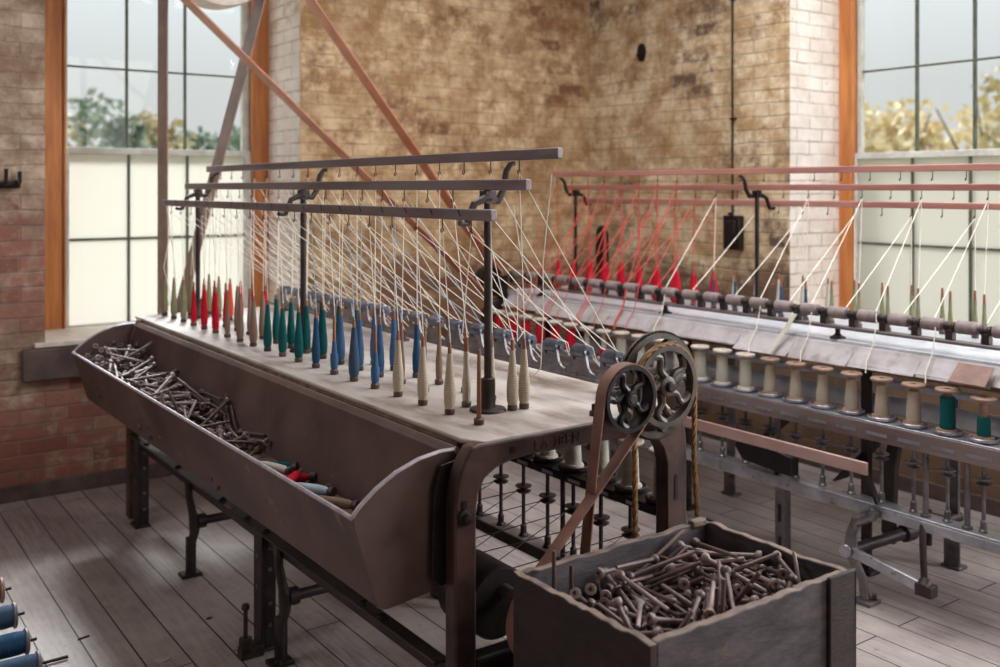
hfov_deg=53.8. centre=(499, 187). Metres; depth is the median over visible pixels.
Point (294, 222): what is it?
thread
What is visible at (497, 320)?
spool
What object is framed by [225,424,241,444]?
wooden bobbin
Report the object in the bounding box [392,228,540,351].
thread
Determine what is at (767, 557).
wooden bobbin
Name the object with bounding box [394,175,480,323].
thread
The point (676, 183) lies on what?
thread
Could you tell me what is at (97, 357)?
wooden bobbin
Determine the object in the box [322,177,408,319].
thread
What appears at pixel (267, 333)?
yarn cop
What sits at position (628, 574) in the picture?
wooden bobbin
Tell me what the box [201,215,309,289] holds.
thread
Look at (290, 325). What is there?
yarn cop
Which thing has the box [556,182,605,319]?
thread
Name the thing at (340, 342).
yarn cop
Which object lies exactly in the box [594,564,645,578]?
wooden bobbin
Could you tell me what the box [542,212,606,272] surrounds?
thread
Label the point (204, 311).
yarn cop
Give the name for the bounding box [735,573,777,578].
wooden bobbin
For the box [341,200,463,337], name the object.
thread
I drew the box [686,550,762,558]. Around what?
wooden bobbin
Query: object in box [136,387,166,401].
wooden bobbin
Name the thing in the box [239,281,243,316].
yarn cop
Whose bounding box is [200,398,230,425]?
wooden bobbin
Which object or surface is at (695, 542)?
wooden bobbin
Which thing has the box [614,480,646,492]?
cup
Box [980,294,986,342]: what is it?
yarn cop
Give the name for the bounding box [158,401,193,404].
wooden bobbin
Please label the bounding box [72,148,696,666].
machine
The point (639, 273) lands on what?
yarn cop
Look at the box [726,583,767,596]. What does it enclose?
wooden bobbin
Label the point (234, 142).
tree
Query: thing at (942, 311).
yarn cop
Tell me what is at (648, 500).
cup
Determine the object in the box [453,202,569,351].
thread
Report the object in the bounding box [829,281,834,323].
yarn cop
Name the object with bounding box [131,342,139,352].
wooden bobbin
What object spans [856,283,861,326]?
yarn cop
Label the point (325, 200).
thread
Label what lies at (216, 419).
wooden bobbin
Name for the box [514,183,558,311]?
thread
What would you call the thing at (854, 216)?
thread
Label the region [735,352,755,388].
spool
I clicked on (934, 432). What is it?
cup
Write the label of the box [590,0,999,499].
wall
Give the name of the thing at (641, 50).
anchor plate
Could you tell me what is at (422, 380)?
yarn cop
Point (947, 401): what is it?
spool
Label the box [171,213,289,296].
thread
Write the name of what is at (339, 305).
yarn cop
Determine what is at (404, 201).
thread
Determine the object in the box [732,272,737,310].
yarn cop
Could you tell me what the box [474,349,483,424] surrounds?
spindle
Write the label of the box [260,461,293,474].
wound bobbin
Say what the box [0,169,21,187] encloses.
wall hook
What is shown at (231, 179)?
thread
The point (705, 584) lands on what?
wooden bobbin
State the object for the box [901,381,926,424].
spool
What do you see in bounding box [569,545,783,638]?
heap
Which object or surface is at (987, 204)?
thread
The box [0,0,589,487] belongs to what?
wall
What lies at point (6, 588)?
rack
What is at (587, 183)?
thread
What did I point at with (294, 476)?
wound bobbin
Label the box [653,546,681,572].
wooden bobbin
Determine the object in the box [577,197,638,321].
thread
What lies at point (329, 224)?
thread
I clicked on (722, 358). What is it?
spool
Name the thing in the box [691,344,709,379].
spool
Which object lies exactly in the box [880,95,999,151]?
tree
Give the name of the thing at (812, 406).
cup
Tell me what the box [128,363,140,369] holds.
wooden bobbin
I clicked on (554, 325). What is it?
spool
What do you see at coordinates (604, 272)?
yarn cop
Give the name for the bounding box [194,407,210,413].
wooden bobbin
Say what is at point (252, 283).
yarn cop
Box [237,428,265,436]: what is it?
wooden bobbin
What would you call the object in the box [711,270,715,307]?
yarn cop
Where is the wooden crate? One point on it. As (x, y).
(811, 623)
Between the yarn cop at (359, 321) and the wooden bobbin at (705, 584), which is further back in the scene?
the yarn cop at (359, 321)
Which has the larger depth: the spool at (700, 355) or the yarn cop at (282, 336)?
the spool at (700, 355)
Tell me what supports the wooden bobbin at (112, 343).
in the machine at (416, 473)
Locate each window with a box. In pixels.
[45,0,268,329]
[839,0,999,326]
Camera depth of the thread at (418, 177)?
3.18 m
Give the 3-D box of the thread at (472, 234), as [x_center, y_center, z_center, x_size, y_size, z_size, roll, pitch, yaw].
[0.163,0.420,2.716,0.622,0.610,0.078,0,0,-34]
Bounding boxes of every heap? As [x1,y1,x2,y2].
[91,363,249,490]
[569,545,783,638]
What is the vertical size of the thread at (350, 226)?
0.610 m
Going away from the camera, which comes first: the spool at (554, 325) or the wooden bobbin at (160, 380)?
the wooden bobbin at (160, 380)
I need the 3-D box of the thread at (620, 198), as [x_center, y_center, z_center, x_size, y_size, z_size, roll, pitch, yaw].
[0.539,0.257,5.326,0.344,0.427,0.019,0,0,-40]
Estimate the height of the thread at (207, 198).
0.686 m
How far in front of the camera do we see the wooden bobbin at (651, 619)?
2.05 m
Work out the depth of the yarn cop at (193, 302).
4.25 m
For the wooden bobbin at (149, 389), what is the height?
0.046 m
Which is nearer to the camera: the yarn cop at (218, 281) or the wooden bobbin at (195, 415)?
the wooden bobbin at (195, 415)
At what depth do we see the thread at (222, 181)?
4.58 m
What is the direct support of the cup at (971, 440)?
on the machine at (901, 351)
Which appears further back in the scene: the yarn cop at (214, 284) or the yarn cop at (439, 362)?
the yarn cop at (214, 284)
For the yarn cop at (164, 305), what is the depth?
4.58 m
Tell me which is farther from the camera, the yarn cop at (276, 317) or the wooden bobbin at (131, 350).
the wooden bobbin at (131, 350)
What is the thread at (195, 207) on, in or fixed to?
hanging from the machine at (416, 473)
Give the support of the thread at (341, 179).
hanging from the machine at (416, 473)
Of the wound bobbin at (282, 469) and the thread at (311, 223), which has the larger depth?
the thread at (311, 223)
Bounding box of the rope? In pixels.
[632,342,699,537]
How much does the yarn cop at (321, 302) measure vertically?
0.188 m
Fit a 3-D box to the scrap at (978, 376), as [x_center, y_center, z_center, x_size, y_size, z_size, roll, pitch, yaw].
[1.597,0.634,3.342,0.085,0.058,0.140,0,0,-36]
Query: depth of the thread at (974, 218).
3.85 m
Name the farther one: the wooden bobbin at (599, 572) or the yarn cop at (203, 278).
the yarn cop at (203, 278)
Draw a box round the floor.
[0,435,999,666]
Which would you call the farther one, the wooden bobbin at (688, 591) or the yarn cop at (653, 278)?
the yarn cop at (653, 278)
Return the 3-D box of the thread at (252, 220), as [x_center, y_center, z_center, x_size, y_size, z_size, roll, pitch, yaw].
[-0.683,0.420,3.898,0.622,0.610,0.040,0,0,-36]
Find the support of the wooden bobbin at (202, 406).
on the heap at (105, 365)
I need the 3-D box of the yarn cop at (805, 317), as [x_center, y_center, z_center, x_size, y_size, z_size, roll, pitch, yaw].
[1.376,0.500,4.438,0.027,0.188,0.027,0,0,13]
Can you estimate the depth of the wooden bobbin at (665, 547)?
2.42 m
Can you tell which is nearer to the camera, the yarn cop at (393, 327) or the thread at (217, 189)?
the yarn cop at (393, 327)
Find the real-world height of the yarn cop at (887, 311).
0.188 m
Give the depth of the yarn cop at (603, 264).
5.54 m
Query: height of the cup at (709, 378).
0.015 m
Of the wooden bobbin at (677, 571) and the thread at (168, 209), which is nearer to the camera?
the wooden bobbin at (677, 571)
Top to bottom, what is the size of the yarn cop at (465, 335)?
0.188 m
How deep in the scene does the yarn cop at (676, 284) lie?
4.98 m
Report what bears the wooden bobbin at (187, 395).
in the machine at (416, 473)
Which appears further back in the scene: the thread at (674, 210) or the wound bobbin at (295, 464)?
the thread at (674, 210)
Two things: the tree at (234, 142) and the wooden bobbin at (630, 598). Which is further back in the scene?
the tree at (234, 142)
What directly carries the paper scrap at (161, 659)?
on the floor
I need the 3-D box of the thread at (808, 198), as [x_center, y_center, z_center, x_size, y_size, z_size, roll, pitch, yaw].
[1.204,0.366,4.284,0.474,0.646,0.030,0,0,-42]
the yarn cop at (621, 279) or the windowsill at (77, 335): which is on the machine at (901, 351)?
the yarn cop at (621, 279)
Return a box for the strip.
[770,313,796,348]
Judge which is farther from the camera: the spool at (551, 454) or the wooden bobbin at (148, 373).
the wooden bobbin at (148, 373)
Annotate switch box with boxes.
[723,212,743,249]
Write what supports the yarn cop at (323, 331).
on the machine at (416, 473)
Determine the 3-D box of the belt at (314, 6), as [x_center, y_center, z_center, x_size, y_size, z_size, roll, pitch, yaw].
[-0.912,-0.531,5.174,2.232,2.296,0.100,0,0,-36]
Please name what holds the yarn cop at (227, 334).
on the machine at (416, 473)
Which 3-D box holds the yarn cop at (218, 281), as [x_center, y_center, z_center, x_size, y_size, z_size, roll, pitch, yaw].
[-1.296,0.500,4.545,0.028,0.188,0.029,0,0,-19]
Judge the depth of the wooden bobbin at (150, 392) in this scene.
3.65 m
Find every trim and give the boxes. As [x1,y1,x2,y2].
[21,345,79,382]
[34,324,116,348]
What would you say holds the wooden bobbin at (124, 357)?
in the machine at (416, 473)
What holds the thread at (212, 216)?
hanging from the machine at (416, 473)
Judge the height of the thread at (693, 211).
0.571 m
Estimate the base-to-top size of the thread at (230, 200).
0.686 m
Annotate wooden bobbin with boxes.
[84,353,90,358]
[87,343,98,359]
[89,355,100,361]
[91,347,103,361]
[94,359,109,365]
[99,340,115,354]
[100,352,136,356]
[103,346,142,351]
[104,349,111,360]
[105,358,144,374]
[107,352,112,371]
[110,353,151,365]
[113,363,117,376]
[114,363,127,370]
[115,342,152,365]
[117,343,124,361]
[117,371,135,378]
[121,373,166,382]
[124,345,131,355]
[126,366,149,378]
[127,356,154,372]
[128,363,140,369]
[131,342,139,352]
[132,381,167,388]
[133,348,149,364]
[135,362,156,377]
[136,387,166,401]
[137,380,144,389]
[141,376,162,384]
[145,387,179,401]
[146,372,166,377]
[148,391,182,393]
[150,375,168,384]
[150,381,185,396]
[153,392,190,399]
[155,369,178,375]
[155,372,175,392]
[156,377,163,388]
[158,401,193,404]
[160,391,164,404]
[164,379,174,386]
[165,401,207,423]
[167,390,181,414]
[170,406,188,411]
[176,377,207,401]
[177,405,201,415]
[187,400,196,418]
[188,400,210,406]
[191,393,201,401]
[192,409,214,421]
[192,412,226,431]
[193,403,205,410]
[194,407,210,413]
[196,416,220,424]
[199,388,221,399]
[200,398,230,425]
[201,420,229,427]
[205,399,226,416]
[214,432,233,439]
[216,429,223,438]
[225,393,230,424]
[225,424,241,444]
[225,438,257,446]
[230,405,241,439]
[230,431,249,443]
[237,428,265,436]
[244,444,253,452]
[246,438,270,445]
[249,446,261,455]
[552,550,555,589]
[570,588,596,609]
[580,594,638,602]
[585,583,595,596]
[587,598,668,626]
[593,580,602,598]
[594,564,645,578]
[596,602,636,630]
[600,590,610,600]
[603,567,636,613]
[610,596,631,628]
[611,573,649,610]
[614,569,669,611]
[615,554,659,568]
[622,589,691,605]
[624,571,694,598]
[625,550,694,578]
[633,529,683,575]
[633,582,675,603]
[634,598,645,628]
[638,627,662,637]
[640,598,666,629]
[641,566,696,577]
[641,607,713,622]
[642,561,700,585]
[645,613,699,625]
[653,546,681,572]
[659,556,734,580]
[661,583,703,614]
[667,557,744,569]
[669,597,690,609]
[669,615,679,628]
[676,577,689,589]
[677,540,746,563]
[678,610,693,628]
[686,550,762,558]
[686,573,742,595]
[690,537,737,558]
[690,608,701,621]
[691,589,705,618]
[691,595,758,603]
[693,582,708,598]
[700,552,773,595]
[703,580,715,618]
[703,587,710,619]
[708,552,779,584]
[717,560,727,613]
[720,565,734,608]
[720,578,725,613]
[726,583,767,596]
[727,571,760,605]
[730,559,756,569]
[731,563,779,589]
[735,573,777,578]
[757,564,787,579]
[771,551,793,573]
[777,578,785,587]
[784,573,797,588]
[792,552,800,583]
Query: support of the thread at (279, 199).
hanging from the machine at (416, 473)
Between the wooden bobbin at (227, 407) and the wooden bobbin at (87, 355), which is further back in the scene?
the wooden bobbin at (87, 355)
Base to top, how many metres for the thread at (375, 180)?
0.768 m
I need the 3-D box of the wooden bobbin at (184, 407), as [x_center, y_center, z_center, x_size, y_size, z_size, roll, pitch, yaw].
[-1.187,0.784,3.510,0.181,0.031,0.025,0,0,22]
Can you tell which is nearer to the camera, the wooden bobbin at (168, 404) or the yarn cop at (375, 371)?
the yarn cop at (375, 371)
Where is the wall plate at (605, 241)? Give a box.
[595,225,608,267]
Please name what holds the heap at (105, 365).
in the machine at (416, 473)
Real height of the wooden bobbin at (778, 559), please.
0.099 m
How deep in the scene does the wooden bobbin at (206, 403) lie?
3.52 m
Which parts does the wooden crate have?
panel, panel, panel, panel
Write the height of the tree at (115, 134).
7.376 m
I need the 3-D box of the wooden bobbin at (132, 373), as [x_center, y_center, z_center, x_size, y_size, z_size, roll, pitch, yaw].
[-1.515,0.750,3.930,0.178,0.061,0.025,0,0,34]
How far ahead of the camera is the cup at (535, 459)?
3.17 m
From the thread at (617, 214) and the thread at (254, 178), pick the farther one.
the thread at (617, 214)
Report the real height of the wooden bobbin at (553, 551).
0.180 m
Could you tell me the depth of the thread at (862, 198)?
4.12 m
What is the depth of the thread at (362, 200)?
3.26 m
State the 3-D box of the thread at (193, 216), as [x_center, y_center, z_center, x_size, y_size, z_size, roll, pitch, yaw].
[-1.097,0.420,4.476,0.622,0.610,0.041,0,0,-40]
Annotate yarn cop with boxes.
[161,275,167,315]
[171,277,176,318]
[180,280,186,321]
[187,275,191,315]
[190,282,196,325]
[201,278,207,308]
[201,285,207,329]
[207,274,211,313]
[211,281,215,322]
[212,287,218,333]
[217,276,221,316]
[222,283,226,326]
[224,290,230,337]
[228,279,233,320]
[234,286,238,330]
[236,293,243,341]
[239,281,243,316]
[246,288,250,334]
[249,296,256,346]
[251,283,253,301]
[259,291,264,338]
[263,299,271,351]
[264,286,266,306]
[272,294,279,343]
[276,288,280,314]
[278,303,286,356]
[287,297,294,348]
[294,307,302,361]
[302,301,310,353]
[312,311,319,367]
[318,298,322,329]
[319,304,327,358]
[330,315,337,374]
[336,301,340,341]
[336,308,344,364]
[348,320,359,381]
[354,305,358,329]
[357,312,363,370]
[370,309,376,364]
[371,325,379,388]
[377,317,383,377]
[389,313,396,370]
[392,330,403,396]
[400,322,405,383]
[412,317,419,377]
[417,336,427,405]
[423,327,428,391]
[435,322,443,384]
[444,342,455,414]
[461,327,466,391]
[462,337,470,407]
[492,333,495,399]
[507,339,517,410]
[518,338,529,408]
[555,260,561,287]
[570,262,576,288]
[585,263,592,290]
[589,260,593,278]
[600,263,604,290]
[601,265,608,291]
[616,265,620,294]
[618,267,625,283]
[635,268,642,295]
[651,268,656,299]
[653,270,661,300]
[669,270,675,302]
[673,272,680,302]
[689,270,697,301]
[691,268,695,305]
[709,271,717,304]
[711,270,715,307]
[732,270,736,307]
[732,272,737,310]
[776,274,779,312]
[778,276,783,316]
[800,276,803,316]
[803,278,808,319]
[825,278,829,307]
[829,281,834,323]
[852,280,856,310]
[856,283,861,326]
[879,282,884,314]
[885,286,890,330]
[908,285,913,329]
[915,288,920,318]
[939,288,944,333]
[947,291,952,322]
[971,291,978,338]
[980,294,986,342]
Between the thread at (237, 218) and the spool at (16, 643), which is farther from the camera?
the thread at (237, 218)
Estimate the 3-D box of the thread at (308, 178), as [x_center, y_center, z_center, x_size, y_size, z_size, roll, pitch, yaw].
[-0.565,0.341,3.897,0.434,0.768,0.035,0,0,-32]
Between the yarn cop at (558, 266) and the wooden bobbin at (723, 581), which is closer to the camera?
the wooden bobbin at (723, 581)
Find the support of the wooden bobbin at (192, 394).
in the machine at (416, 473)
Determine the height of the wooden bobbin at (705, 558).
0.064 m
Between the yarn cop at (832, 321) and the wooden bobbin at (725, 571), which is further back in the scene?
the yarn cop at (832, 321)
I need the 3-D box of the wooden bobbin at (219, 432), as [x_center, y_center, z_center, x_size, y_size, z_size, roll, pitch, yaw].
[-0.877,0.820,3.114,0.026,0.085,0.172,0,0,-21]
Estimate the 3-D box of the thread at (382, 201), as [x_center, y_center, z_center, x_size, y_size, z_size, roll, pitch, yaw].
[-0.149,0.382,3.237,0.528,0.686,0.022,0,0,-28]
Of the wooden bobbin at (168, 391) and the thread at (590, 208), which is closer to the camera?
the wooden bobbin at (168, 391)
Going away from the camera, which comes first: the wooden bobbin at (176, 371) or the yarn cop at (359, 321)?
the yarn cop at (359, 321)
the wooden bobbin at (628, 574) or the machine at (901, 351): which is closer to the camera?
the wooden bobbin at (628, 574)
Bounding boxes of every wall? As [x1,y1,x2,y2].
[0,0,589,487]
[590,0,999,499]
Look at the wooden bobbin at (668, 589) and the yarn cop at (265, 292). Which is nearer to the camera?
the wooden bobbin at (668, 589)
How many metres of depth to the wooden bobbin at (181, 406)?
3.49 m
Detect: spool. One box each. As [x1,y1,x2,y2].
[0,577,4,602]
[0,602,17,629]
[0,627,30,659]
[0,650,42,666]
[492,310,505,328]
[505,312,518,338]
[518,315,532,333]
[533,317,547,344]
[537,450,557,458]
[547,320,562,339]
[563,322,578,351]
[563,445,583,467]
[579,326,593,345]
[596,329,611,358]
[598,440,608,476]
[613,331,629,354]
[617,437,643,488]
[631,334,644,363]
[648,446,655,499]
[653,339,666,370]
[673,341,687,371]
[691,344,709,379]
[713,348,731,383]
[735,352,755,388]
[760,357,779,393]
[785,361,805,399]
[812,366,833,405]
[840,370,862,411]
[870,376,892,417]
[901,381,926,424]
[934,386,960,432]
[970,395,996,439]
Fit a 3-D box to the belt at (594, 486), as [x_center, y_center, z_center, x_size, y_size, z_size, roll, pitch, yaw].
[0.202,0.765,2.346,0.440,0.672,0.042,0,0,-36]
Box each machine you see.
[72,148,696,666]
[474,163,999,607]
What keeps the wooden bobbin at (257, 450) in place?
in the machine at (416, 473)
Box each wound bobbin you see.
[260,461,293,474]
[268,461,297,470]
[284,472,314,481]
[288,468,302,481]
[296,482,335,496]
[319,495,359,510]
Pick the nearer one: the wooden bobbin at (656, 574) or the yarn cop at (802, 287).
the wooden bobbin at (656, 574)
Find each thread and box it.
[163,209,170,306]
[166,206,175,304]
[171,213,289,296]
[181,214,286,285]
[191,207,281,284]
[191,216,296,287]
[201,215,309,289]
[204,198,299,299]
[209,189,288,295]
[212,216,329,302]
[215,208,315,306]
[219,181,284,283]
[224,217,343,304]
[226,200,328,308]
[230,179,297,287]
[237,198,342,313]
[237,218,358,309]
[240,179,315,301]
[250,198,345,297]
[250,220,388,325]
[253,178,329,304]
[263,202,371,319]
[264,221,390,311]
[265,179,343,307]
[277,199,390,323]
[278,179,348,295]
[278,220,413,322]
[291,201,408,326]
[292,177,367,301]
[294,222,427,324]
[306,178,389,317]
[307,199,426,332]
[311,223,447,330]
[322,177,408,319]
[323,200,444,338]
[329,224,468,336]
[339,179,427,326]
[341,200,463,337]
[349,226,483,324]
[357,176,447,329]
[360,200,477,336]
[369,227,515,350]
[375,180,468,333]
[380,201,509,348]
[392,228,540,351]
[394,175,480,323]
[402,201,516,333]
[416,230,569,355]
[417,177,515,343]
[439,174,550,372]
[442,231,599,363]
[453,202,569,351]
[461,234,616,350]
[481,204,611,365]
[490,173,599,366]
[513,205,531,340]
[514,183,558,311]
[519,173,615,348]
[519,208,590,312]
[525,182,573,311]
[530,175,551,378]
[542,198,603,316]
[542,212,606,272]
[544,183,588,316]
[547,214,622,317]
[548,196,589,271]
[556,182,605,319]
[575,182,622,322]
[576,198,620,276]
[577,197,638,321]
[577,212,636,276]
[579,213,656,323]
[593,182,639,325]
[608,197,656,277]
[610,210,674,279]
[613,197,675,329]
[613,211,693,328]
[614,182,658,329]
[625,183,677,331]
[647,197,695,284]
[653,197,715,330]
[657,211,713,285]
[693,214,754,289]
[735,214,803,294]
[748,198,808,352]
[789,216,854,300]
[800,198,862,361]
[846,216,911,306]
[865,199,921,372]
[903,218,975,313]
[925,199,988,383]
[987,301,999,322]
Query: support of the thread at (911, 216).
on the machine at (901, 351)
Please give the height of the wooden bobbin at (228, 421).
0.048 m
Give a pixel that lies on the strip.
(791, 319)
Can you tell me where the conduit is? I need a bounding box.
[729,0,736,211]
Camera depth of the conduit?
5.77 m
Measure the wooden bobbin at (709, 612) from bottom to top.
0.026 m
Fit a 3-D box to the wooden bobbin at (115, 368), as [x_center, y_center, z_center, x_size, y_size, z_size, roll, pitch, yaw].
[-1.572,0.762,4.042,0.026,0.060,0.178,0,0,-26]
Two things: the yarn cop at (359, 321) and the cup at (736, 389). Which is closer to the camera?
the yarn cop at (359, 321)
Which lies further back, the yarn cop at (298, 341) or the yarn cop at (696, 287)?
the yarn cop at (696, 287)
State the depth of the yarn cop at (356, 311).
3.42 m
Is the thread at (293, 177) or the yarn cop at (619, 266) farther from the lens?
the yarn cop at (619, 266)
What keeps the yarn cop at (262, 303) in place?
on the machine at (416, 473)
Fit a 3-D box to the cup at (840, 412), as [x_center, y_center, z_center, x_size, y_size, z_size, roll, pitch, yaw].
[1.317,0.837,3.695,0.098,0.015,0.098,0,0,-36]
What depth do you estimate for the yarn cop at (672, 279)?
5.09 m
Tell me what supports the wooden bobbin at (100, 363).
in the machine at (416, 473)
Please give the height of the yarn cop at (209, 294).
0.188 m
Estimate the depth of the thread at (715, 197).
4.79 m
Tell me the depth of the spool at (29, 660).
3.05 m
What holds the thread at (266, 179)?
hanging from the machine at (416, 473)
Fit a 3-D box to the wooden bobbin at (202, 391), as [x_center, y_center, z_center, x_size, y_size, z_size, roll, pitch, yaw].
[-1.048,0.752,3.576,0.026,0.026,0.180,0,0,-38]
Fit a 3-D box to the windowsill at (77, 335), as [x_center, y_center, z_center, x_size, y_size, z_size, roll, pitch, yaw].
[-1.806,0.763,5.365,1.420,0.023,0.490,0,0,-36]
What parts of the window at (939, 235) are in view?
frame, whitened pane, whitened pane, whitened pane, whitened pane, whitened pane, whitened pane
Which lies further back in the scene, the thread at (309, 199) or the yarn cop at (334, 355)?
the thread at (309, 199)
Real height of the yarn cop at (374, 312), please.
0.188 m
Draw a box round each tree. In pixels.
[67,88,154,148]
[67,109,198,149]
[134,126,216,149]
[190,125,239,150]
[865,98,958,152]
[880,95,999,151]
[936,63,999,149]
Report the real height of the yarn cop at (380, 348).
0.188 m
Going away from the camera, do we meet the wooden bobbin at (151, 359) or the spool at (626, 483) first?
the spool at (626, 483)
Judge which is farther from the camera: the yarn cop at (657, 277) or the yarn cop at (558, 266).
the yarn cop at (558, 266)
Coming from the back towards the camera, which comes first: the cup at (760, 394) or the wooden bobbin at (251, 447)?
the cup at (760, 394)
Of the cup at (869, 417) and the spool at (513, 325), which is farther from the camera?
the spool at (513, 325)
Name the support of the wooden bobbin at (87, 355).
in the machine at (416, 473)
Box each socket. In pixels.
[469,377,505,414]
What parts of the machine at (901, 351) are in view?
frame, leg, gooseneck arm, creel post, gooseneck arm, leg, leg, leg, leg, spool rail, spool rail, gooseneck arm, table rail, creel post, guide rod, gear casing, gooseneck arm, brace plate, leg, spindle rail, curved leg, brace plate, leg, swing arm, lever, leg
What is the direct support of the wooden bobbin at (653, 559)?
on the heap at (696, 583)
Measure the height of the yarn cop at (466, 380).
0.188 m
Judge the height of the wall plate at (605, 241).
0.287 m
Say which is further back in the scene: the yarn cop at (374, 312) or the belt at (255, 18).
the belt at (255, 18)
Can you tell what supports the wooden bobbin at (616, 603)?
in the wooden crate
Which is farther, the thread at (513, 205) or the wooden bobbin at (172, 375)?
the wooden bobbin at (172, 375)
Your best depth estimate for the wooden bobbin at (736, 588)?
2.17 m
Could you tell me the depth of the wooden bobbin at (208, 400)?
3.51 m
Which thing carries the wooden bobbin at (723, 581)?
in the wooden crate
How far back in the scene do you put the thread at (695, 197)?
4.94 m
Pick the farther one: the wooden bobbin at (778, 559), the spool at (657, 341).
the spool at (657, 341)
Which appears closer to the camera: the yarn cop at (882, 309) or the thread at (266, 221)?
the thread at (266, 221)
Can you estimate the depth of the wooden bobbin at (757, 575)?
2.07 m
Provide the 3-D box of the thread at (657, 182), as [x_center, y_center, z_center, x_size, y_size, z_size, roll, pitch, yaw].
[0.692,0.328,4.944,0.026,0.721,0.413,0,0,41]
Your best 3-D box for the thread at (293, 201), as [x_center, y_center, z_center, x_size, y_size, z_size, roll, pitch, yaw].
[-0.545,0.382,3.792,0.529,0.686,0.022,0,0,-27]
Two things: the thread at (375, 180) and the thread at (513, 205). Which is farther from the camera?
the thread at (375, 180)
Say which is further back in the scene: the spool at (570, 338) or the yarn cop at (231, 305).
the spool at (570, 338)
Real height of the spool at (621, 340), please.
0.148 m
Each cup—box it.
[533,452,562,462]
[558,461,587,471]
[585,472,616,481]
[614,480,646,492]
[645,491,655,503]
[697,376,711,381]
[711,380,733,386]
[734,385,757,391]
[758,390,781,396]
[783,395,807,402]
[810,401,835,408]
[838,407,864,414]
[867,413,895,421]
[899,419,927,428]
[932,426,962,435]
[968,434,999,443]
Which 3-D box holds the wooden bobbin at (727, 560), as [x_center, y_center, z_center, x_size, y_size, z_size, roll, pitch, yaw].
[0.481,0.883,2.310,0.179,0.053,0.025,0,0,13]
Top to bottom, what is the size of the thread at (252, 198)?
0.686 m
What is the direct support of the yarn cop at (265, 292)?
on the machine at (416, 473)
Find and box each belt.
[157,0,265,313]
[180,0,503,292]
[506,362,656,652]
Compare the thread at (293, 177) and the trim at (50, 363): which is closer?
the thread at (293, 177)
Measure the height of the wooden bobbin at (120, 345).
0.132 m
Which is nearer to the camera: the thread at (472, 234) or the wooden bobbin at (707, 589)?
the wooden bobbin at (707, 589)
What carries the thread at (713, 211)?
attached to the machine at (901, 351)
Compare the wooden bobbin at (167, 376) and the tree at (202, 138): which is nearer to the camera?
the wooden bobbin at (167, 376)
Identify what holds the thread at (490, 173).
hanging from the machine at (416, 473)
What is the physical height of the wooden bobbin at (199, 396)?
0.084 m
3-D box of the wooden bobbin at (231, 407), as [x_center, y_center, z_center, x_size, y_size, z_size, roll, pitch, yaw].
[-0.899,0.804,3.344,0.025,0.105,0.162,0,0,-24]
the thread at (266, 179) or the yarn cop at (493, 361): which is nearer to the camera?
the yarn cop at (493, 361)
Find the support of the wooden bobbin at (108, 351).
in the machine at (416, 473)
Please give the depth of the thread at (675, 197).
5.01 m
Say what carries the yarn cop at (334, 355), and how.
on the machine at (416, 473)
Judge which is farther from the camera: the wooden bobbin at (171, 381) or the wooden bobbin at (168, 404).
the wooden bobbin at (171, 381)
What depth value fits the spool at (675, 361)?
4.40 m
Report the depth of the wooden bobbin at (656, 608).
2.13 m
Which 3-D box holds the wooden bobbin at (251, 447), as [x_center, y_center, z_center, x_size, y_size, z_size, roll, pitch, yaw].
[-0.829,0.855,3.097,0.025,0.077,0.174,0,0,24]
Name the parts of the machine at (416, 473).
frame, leg, gooseneck arm, curved leg, creel post, gooseneck arm, leg, curved leg, angle rail, gooseneck arm, creel post, gooseneck arm, gooseneck arm, creel post, drive cord, drive cord, gooseneck arm, drive cord, drive cord, drive cord, spindle rail, drive cord, drive cord, frame, drive cord, spool rail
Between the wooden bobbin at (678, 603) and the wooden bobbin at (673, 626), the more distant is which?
the wooden bobbin at (678, 603)
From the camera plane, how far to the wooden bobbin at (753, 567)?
2.32 m
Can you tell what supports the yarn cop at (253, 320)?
on the machine at (416, 473)
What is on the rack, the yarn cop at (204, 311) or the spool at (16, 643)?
the spool at (16, 643)
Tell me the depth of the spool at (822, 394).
3.78 m
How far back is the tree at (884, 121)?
27.56 m
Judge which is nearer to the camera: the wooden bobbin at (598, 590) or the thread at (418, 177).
the wooden bobbin at (598, 590)
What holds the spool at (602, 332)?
on the machine at (901, 351)
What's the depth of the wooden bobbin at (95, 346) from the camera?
4.19 m
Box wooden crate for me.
[513,517,855,666]
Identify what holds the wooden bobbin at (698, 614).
on the heap at (696, 583)
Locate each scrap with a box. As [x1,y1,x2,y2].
[154,656,169,662]
[948,362,993,388]
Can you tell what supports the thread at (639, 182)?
attached to the machine at (901, 351)
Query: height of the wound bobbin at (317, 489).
0.027 m
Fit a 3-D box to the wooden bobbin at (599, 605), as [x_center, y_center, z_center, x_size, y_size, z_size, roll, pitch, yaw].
[0.273,0.924,2.058,0.177,0.067,0.025,0,0,44]
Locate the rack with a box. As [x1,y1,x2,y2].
[5,587,67,664]
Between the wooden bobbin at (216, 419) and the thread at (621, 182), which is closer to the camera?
the wooden bobbin at (216, 419)
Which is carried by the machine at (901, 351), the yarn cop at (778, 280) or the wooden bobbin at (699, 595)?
the yarn cop at (778, 280)
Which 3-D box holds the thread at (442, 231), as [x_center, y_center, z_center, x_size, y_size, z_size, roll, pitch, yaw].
[0.108,0.420,2.790,0.622,0.610,0.038,0,0,-36]
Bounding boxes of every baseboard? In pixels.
[0,463,172,503]
[697,430,999,516]
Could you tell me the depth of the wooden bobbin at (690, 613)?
1.94 m
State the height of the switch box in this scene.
0.220 m
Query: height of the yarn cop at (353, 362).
0.188 m
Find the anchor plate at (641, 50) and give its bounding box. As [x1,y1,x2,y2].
[636,43,645,61]

